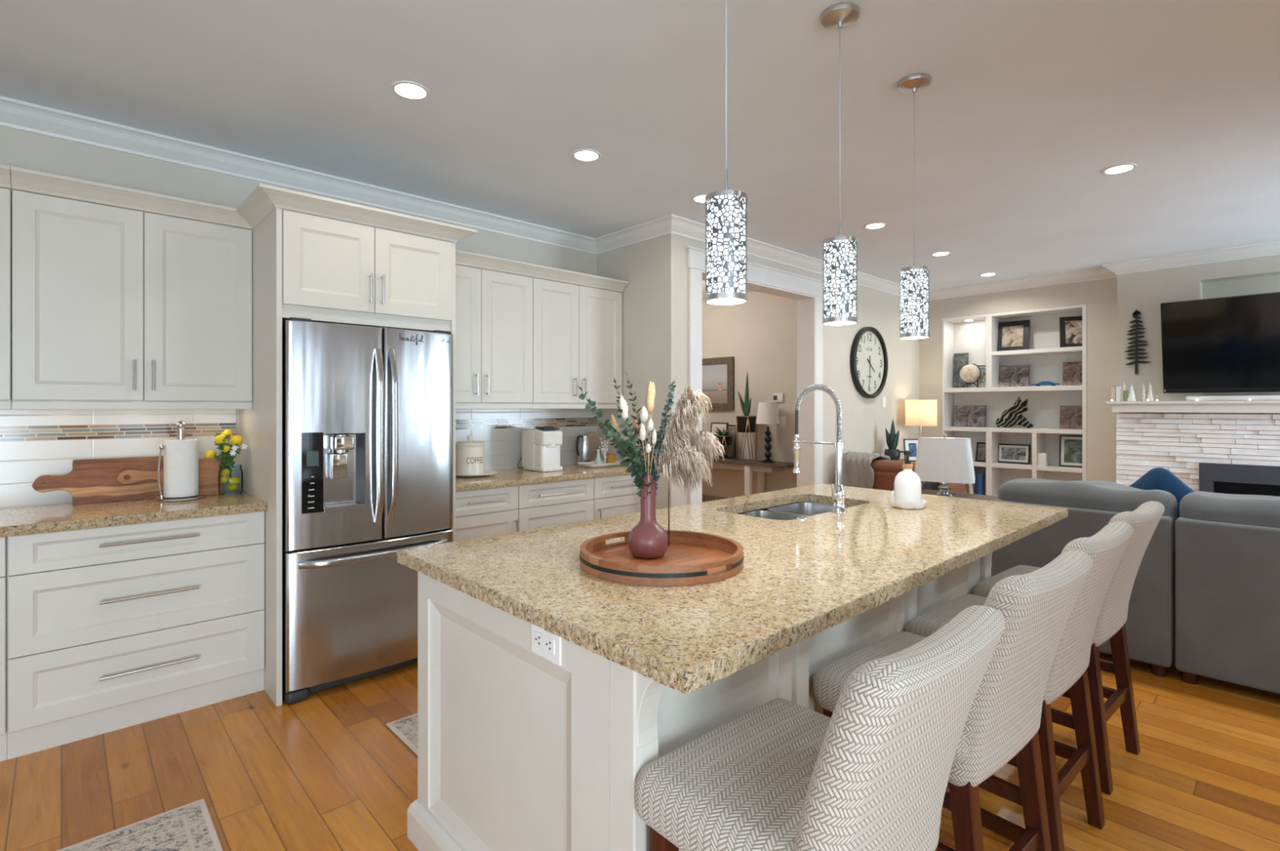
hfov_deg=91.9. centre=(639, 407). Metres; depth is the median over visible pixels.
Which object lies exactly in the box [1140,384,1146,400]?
tree
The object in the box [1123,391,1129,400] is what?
candle
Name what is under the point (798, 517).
switch
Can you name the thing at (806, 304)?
trim
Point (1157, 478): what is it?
throw pillow
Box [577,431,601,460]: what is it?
round board
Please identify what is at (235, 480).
lemon
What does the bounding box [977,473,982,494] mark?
book
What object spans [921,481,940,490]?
throw blanket
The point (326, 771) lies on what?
floor
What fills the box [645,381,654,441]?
dried flower
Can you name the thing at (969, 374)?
globe
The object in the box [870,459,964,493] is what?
leather armchair
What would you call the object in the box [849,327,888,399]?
wall clock
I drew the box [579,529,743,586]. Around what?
serving tray
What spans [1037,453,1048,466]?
box
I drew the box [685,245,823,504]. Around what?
trim
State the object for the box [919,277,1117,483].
wall
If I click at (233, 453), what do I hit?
blossom
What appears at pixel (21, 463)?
backsplash
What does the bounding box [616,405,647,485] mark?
stem
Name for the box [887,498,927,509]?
soap dish
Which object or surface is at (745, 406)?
snake plant
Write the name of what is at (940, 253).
recessed light
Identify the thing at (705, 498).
trim
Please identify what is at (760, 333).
wall
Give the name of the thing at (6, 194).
upper cabinet
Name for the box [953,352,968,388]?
print
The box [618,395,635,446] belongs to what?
bunny tail
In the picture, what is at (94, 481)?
cutting board
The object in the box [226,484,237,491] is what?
lemon
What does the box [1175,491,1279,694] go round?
sofa
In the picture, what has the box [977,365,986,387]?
photo frame
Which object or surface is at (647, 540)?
vase
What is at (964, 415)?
print
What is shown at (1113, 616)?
bar stool
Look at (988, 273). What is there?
recessed light
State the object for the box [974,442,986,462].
photo frame
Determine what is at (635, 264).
wall
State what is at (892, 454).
plant pot
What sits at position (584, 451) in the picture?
carafe
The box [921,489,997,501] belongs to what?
end table
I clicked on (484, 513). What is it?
base cabinet
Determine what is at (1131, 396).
tree
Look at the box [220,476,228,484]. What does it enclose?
lemon
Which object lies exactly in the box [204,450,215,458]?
lemon
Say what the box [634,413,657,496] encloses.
stem
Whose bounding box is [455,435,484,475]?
coffee canister
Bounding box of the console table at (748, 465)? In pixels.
[707,457,794,495]
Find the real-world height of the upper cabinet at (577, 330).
0.995 m
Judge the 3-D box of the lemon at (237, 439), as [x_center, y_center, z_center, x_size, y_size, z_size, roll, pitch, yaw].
[-2.091,0.169,3.206,0.054,0.051,0.055,0,0,-43]
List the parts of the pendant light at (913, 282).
stem, cord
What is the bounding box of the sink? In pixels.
[737,502,848,519]
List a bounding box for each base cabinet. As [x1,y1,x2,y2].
[0,537,7,761]
[7,511,264,759]
[455,485,518,541]
[518,478,594,531]
[594,474,640,519]
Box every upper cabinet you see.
[0,164,12,409]
[10,166,253,409]
[455,249,538,408]
[531,265,628,408]
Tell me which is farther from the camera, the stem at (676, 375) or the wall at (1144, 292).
the wall at (1144, 292)
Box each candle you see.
[1111,386,1115,401]
[1115,385,1121,400]
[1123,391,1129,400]
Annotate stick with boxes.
[668,474,669,546]
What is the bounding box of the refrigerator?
[282,317,453,704]
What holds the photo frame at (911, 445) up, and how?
on the side table
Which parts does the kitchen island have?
panel, panel, panel, panel, panel, panel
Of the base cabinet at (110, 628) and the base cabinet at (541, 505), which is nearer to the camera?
the base cabinet at (110, 628)
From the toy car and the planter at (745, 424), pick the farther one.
the planter at (745, 424)
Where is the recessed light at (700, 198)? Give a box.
[691,194,707,203]
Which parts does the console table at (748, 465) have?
leg, leg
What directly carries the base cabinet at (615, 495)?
on the floor
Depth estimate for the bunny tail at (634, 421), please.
1.87 m
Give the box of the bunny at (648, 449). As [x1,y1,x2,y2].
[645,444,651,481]
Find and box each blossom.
[229,450,235,456]
[231,445,237,451]
[240,444,247,449]
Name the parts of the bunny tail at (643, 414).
stem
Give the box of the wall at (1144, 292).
[1117,254,1279,484]
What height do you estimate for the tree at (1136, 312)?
0.610 m
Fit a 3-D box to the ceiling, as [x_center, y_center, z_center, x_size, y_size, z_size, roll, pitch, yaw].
[0.688,-1.421,3.108,10.750,0.100,9.900,0,0,-43]
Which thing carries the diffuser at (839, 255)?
attached to the pendant light at (840, 252)
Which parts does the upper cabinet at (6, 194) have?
light rail, crown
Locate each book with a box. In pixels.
[964,484,969,493]
[968,470,975,493]
[974,473,979,494]
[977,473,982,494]
[982,471,986,495]
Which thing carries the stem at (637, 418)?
in the vase at (647, 540)
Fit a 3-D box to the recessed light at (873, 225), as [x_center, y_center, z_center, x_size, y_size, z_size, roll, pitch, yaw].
[1.772,-1.368,4.662,0.160,0.006,0.160,0,0,-43]
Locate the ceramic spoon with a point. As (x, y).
(893, 491)
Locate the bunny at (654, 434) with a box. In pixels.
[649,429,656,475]
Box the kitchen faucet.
[792,384,846,513]
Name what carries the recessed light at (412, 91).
in the ceiling
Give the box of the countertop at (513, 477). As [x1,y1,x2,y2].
[455,463,634,492]
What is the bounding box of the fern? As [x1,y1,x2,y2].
[713,427,736,435]
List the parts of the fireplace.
glass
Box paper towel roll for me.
[163,439,198,497]
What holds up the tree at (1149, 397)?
on the fireplace
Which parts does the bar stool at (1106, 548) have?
seat, leg, leg, backrest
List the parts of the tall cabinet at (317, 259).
panel, door, crown, handle, handle, door, panel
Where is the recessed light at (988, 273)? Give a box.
[979,272,996,276]
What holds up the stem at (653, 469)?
in the vase at (647, 540)
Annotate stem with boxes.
[577,386,638,475]
[596,420,646,489]
[613,377,638,453]
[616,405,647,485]
[617,442,648,498]
[623,426,647,493]
[625,372,647,460]
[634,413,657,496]
[645,429,659,493]
[648,436,662,495]
[650,382,675,485]
[660,375,676,430]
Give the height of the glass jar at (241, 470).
0.150 m
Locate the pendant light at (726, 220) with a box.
[705,0,747,305]
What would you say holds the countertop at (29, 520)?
on the base cabinet at (110, 628)
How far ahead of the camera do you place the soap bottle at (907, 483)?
2.78 m
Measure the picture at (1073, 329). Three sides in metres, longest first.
0.245 x 0.150 x 0.014 m
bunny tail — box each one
[610,414,629,458]
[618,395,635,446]
[632,415,642,456]
[639,423,646,471]
[640,406,648,468]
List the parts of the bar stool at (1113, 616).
seat, leg, leg, backrest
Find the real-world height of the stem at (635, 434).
0.392 m
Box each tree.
[1121,382,1126,400]
[1124,309,1149,374]
[1127,383,1136,400]
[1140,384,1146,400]
[1146,383,1153,400]
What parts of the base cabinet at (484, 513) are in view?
drawer, door, handle, handle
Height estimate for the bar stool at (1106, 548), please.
1.005 m
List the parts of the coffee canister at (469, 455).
knob, lid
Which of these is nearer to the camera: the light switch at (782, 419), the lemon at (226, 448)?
the lemon at (226, 448)
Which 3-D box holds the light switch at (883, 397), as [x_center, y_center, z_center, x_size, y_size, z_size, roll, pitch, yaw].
[2.689,-0.061,6.817,0.075,0.120,0.009,0,0,-43]
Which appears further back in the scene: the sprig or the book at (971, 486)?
the book at (971, 486)
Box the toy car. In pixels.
[1031,381,1059,386]
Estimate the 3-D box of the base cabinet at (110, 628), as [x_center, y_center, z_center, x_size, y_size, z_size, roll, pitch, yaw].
[-2.316,0.932,2.889,0.871,0.874,0.635,0,0,-43]
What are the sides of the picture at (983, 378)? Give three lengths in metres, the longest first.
0.216 x 0.111 x 0.009 m
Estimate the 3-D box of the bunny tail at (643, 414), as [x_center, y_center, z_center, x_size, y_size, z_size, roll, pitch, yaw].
[0.012,0.148,1.824,0.024,0.303,0.045,0,0,2]
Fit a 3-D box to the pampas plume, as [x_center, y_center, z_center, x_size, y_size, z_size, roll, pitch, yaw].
[0.140,0.098,1.853,0.228,0.325,0.188,0,0,-43]
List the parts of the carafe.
handle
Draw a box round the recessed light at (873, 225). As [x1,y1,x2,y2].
[863,222,886,229]
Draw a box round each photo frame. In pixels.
[710,422,728,457]
[724,425,736,458]
[903,439,918,461]
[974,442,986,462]
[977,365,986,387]
[997,320,1030,351]
[997,443,1031,464]
[1058,435,1082,467]
[1059,315,1082,347]
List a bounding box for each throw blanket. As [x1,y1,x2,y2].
[842,451,890,488]
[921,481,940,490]
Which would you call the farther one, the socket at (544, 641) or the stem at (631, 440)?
the stem at (631, 440)
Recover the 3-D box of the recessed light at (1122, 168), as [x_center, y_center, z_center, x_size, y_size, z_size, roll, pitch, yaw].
[2.751,-1.368,3.553,0.160,0.006,0.160,0,0,-43]
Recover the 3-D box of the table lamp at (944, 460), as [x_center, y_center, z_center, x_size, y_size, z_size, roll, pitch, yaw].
[2.415,0.448,4.907,0.424,0.491,0.424,0,0,29]
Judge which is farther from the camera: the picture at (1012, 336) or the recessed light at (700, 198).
the picture at (1012, 336)
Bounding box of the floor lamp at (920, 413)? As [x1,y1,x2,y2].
[905,400,937,437]
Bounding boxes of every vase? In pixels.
[595,449,601,464]
[627,475,668,559]
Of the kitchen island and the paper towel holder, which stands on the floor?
the kitchen island
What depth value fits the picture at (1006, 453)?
6.91 m
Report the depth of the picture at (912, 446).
6.50 m
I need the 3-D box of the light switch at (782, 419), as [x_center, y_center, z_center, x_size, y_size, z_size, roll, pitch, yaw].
[1.610,0.159,6.981,0.010,0.120,0.080,0,0,-43]
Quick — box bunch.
[213,432,241,485]
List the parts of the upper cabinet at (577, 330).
door, light rail, handle, crown, door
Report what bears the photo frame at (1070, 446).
on the bookcase at (976, 335)
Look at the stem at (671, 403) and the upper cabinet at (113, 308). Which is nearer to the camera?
the stem at (671, 403)
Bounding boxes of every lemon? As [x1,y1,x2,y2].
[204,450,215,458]
[214,434,228,444]
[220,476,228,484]
[221,429,232,437]
[221,468,230,476]
[222,444,231,452]
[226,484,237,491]
[228,476,239,484]
[230,435,242,444]
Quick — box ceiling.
[0,0,1279,299]
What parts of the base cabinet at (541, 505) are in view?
drawer, drawer, handle, handle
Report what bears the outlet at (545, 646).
attached to the kitchen island
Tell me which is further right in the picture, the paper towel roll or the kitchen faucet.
the kitchen faucet
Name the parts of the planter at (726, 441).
pot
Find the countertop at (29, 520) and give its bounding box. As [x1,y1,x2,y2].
[0,489,266,537]
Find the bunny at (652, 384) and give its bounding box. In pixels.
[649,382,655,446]
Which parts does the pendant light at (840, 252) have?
stem, cord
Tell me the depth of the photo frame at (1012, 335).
6.90 m
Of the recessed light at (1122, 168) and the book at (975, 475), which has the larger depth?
the book at (975, 475)
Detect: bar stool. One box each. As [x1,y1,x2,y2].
[635,605,1005,850]
[813,551,1093,850]
[905,521,1133,850]
[973,501,1164,795]
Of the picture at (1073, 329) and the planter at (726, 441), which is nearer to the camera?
the picture at (1073, 329)
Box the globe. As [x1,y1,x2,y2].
[960,364,981,387]
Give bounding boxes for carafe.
[576,435,591,465]
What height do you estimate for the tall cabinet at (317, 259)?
2.352 m
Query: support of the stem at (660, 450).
in the vase at (647, 540)
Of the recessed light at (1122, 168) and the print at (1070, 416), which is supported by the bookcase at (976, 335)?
the print at (1070, 416)
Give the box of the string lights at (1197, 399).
[1111,399,1279,401]
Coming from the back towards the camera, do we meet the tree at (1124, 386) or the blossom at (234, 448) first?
the tree at (1124, 386)
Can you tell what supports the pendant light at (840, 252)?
hanging from the ceiling
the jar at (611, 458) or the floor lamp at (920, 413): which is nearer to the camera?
the jar at (611, 458)
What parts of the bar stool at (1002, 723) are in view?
leg, seat, leg, backrest, leg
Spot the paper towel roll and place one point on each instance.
(180, 457)
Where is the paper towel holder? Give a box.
[155,421,204,502]
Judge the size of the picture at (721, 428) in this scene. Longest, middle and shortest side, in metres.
0.334 x 0.164 x 0.009 m
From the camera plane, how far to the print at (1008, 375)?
6.91 m
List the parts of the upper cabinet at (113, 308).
door, light rail, crown, handle, handle, door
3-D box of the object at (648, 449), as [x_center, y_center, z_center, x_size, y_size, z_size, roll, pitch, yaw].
[0.026,0.202,1.805,0.016,0.196,0.081,0,0,2]
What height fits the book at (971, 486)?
0.259 m
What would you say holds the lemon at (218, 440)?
attached to the bunch
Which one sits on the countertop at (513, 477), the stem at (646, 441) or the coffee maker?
the coffee maker
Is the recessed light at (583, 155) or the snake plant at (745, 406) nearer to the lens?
the recessed light at (583, 155)
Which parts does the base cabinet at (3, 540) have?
drawer, door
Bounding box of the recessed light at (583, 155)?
[571,149,600,161]
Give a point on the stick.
(668, 474)
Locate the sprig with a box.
[599,438,608,463]
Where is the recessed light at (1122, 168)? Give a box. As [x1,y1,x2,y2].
[1102,163,1137,174]
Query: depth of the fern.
7.39 m
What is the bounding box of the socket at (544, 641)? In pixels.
[533,631,554,655]
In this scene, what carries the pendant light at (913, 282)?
hanging from the ceiling
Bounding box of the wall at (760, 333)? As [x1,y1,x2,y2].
[702,291,796,497]
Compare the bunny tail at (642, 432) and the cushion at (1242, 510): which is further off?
the cushion at (1242, 510)
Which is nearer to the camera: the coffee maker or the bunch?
the bunch
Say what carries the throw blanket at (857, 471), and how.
on the leather armchair
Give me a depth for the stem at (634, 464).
1.82 m
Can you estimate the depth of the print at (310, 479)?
2.89 m
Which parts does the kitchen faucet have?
support arm, lever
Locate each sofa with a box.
[991,478,1177,677]
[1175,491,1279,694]
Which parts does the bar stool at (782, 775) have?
leg, seat, backrest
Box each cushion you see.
[870,459,915,473]
[997,478,1177,568]
[1179,491,1279,528]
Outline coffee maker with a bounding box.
[517,426,562,472]
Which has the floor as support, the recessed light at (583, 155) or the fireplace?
the fireplace
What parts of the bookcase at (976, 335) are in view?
panel, shelf, shelf, panel, shelf, shelf, shelf, shelf, panel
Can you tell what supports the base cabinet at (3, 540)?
on the floor
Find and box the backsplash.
[0,408,597,508]
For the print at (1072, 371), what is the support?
on the bookcase at (976, 335)
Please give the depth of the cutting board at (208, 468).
3.19 m
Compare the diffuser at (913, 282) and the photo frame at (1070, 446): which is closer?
the diffuser at (913, 282)
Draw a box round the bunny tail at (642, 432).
[639,423,646,471]
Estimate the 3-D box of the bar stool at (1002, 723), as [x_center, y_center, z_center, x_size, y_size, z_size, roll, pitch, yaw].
[0.820,0.867,1.639,0.496,1.005,0.541,0,0,-39]
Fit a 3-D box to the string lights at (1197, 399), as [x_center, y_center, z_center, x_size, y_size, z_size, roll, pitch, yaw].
[5.018,-0.064,5.048,0.056,0.014,1.891,0,0,-43]
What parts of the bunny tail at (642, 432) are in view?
stem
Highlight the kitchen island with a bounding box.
[396,484,1067,850]
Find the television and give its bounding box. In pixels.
[1160,292,1279,393]
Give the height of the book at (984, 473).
0.258 m
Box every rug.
[56,799,222,850]
[386,713,417,755]
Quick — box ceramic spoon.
[891,490,895,502]
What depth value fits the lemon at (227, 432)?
3.21 m
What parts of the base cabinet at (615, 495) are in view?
drawer, door, handle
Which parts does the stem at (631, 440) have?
stem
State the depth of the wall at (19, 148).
3.20 m
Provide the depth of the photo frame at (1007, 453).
6.90 m
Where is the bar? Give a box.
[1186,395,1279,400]
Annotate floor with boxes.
[0,652,1279,850]
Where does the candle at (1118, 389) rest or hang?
on the fireplace
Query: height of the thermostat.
0.100 m
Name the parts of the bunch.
stem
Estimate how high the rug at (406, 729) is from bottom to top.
0.008 m
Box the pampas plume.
[651,386,725,495]
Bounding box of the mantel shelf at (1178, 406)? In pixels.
[1106,400,1279,413]
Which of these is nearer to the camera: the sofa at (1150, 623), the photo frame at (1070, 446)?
the sofa at (1150, 623)
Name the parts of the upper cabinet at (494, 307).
door, handle, handle, light rail, crown, door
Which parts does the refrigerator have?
control panel, door, dispenser spout, freezer drawer, handle, handle, handle, door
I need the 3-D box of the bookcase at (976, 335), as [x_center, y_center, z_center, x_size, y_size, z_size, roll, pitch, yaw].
[4.143,0.164,6.860,0.333,2.410,1.397,0,0,-43]
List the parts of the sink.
bowl, bowl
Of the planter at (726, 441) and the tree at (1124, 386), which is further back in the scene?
the planter at (726, 441)
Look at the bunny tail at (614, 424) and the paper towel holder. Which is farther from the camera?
the paper towel holder
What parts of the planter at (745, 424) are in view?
pot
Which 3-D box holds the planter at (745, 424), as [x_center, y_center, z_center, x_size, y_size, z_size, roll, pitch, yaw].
[1.226,0.353,7.122,0.249,0.512,0.248,0,0,-43]
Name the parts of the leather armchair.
panel, armrest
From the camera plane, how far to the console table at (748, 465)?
6.95 m
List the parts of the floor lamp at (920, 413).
lamp shade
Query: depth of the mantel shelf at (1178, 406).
5.26 m
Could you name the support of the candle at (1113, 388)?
on the fireplace
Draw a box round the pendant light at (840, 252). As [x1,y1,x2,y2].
[820,2,859,325]
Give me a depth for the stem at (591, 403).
1.84 m
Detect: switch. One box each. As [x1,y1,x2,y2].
[779,416,786,426]
[795,516,808,519]
[882,396,885,407]
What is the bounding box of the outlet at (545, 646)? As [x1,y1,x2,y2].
[531,623,561,666]
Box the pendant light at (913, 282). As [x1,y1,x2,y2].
[897,73,931,339]
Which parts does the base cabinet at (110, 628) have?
drawer, drawer, drawer, handle, handle, handle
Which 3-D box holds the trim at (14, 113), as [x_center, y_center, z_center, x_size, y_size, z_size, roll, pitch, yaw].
[1.462,-1.322,2.060,10.154,0.100,7.012,0,0,-43]
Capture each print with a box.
[307,476,314,509]
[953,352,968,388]
[954,405,986,427]
[998,364,1029,386]
[1059,405,1082,429]
[1062,361,1082,386]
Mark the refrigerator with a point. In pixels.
(367, 411)
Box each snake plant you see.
[737,370,751,416]
[885,420,899,449]
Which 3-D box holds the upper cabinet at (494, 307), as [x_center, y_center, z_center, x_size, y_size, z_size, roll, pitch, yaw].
[-1.135,-0.488,4.150,0.816,0.995,0.406,0,0,-43]
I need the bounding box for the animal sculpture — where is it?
[995,396,1033,428]
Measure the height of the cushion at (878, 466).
0.136 m
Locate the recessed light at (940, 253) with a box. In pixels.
[931,251,951,256]
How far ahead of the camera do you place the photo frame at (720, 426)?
7.60 m
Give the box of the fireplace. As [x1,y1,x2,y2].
[1106,400,1279,497]
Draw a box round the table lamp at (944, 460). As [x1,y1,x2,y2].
[914,433,974,496]
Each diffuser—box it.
[706,195,745,293]
[823,240,856,318]
[900,269,928,333]
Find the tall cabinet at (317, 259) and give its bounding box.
[235,183,477,706]
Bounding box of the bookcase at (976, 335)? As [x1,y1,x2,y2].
[942,304,1086,496]
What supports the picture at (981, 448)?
attached to the photo frame at (980, 453)
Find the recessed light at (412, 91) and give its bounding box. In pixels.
[391,80,430,100]
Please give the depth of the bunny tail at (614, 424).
1.87 m
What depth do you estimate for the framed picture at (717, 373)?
7.62 m
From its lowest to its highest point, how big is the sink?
0.182 m
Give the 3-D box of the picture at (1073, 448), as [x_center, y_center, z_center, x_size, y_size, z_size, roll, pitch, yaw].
[4.550,0.459,6.495,0.161,0.246,0.009,0,-7,41]
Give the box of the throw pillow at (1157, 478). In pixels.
[1128,467,1195,519]
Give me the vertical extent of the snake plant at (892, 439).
0.364 m
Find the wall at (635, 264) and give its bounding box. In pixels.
[596,238,656,510]
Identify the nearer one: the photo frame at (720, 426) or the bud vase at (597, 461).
the bud vase at (597, 461)
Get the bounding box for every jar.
[217,464,243,495]
[605,453,615,463]
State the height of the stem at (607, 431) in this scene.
0.262 m
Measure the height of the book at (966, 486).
0.254 m
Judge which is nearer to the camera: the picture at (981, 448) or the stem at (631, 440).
the stem at (631, 440)
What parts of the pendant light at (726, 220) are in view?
stem, cord, glass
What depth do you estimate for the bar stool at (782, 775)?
1.05 m
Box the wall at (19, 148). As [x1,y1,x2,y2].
[0,125,596,504]
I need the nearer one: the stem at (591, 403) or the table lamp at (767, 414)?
the stem at (591, 403)
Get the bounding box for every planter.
[713,435,733,459]
[736,416,757,461]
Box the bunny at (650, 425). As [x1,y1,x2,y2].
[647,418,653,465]
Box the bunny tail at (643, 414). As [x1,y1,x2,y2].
[640,406,648,468]
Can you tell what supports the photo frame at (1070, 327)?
on the bookcase at (976, 335)
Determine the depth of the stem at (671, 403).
1.84 m
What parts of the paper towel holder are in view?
arm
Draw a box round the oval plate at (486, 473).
[455,470,497,476]
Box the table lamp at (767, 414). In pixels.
[755,402,780,462]
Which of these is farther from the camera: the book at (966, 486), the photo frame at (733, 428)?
the photo frame at (733, 428)
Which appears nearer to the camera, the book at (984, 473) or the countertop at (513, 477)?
the countertop at (513, 477)
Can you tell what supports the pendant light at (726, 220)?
hanging from the ceiling
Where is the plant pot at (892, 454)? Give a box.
[884,448,900,460]
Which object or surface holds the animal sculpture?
on the bookcase at (976, 335)
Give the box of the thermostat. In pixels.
[773,393,783,402]
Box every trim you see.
[0,96,1279,301]
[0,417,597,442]
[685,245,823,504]
[701,270,815,502]
[702,493,728,502]
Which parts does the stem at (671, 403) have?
stem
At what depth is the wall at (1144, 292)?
5.69 m
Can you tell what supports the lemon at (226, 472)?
in the glass jar at (241, 470)
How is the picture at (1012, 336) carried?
attached to the photo frame at (1012, 335)
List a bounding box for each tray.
[577,460,621,467]
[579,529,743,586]
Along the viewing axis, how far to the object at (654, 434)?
1.78 m
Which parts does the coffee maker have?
handle, panel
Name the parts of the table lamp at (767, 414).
lamp shade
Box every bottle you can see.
[893,450,921,503]
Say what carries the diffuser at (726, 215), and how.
attached to the pendant light at (726, 220)
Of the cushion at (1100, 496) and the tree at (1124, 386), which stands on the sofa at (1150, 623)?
the cushion at (1100, 496)
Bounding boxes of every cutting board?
[31,456,163,505]
[116,457,223,500]
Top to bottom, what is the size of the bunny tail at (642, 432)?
0.255 m
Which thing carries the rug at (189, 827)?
on the floor
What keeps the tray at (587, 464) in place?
on the countertop at (513, 477)
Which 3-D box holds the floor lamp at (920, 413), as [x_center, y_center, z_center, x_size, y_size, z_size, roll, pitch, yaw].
[3.171,0.641,6.983,0.326,1.455,0.326,0,0,-43]
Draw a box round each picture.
[702,356,733,410]
[713,426,724,453]
[908,443,916,457]
[977,444,986,460]
[979,367,986,386]
[1000,447,1026,460]
[1001,325,1023,347]
[1063,439,1082,463]
[1065,320,1082,343]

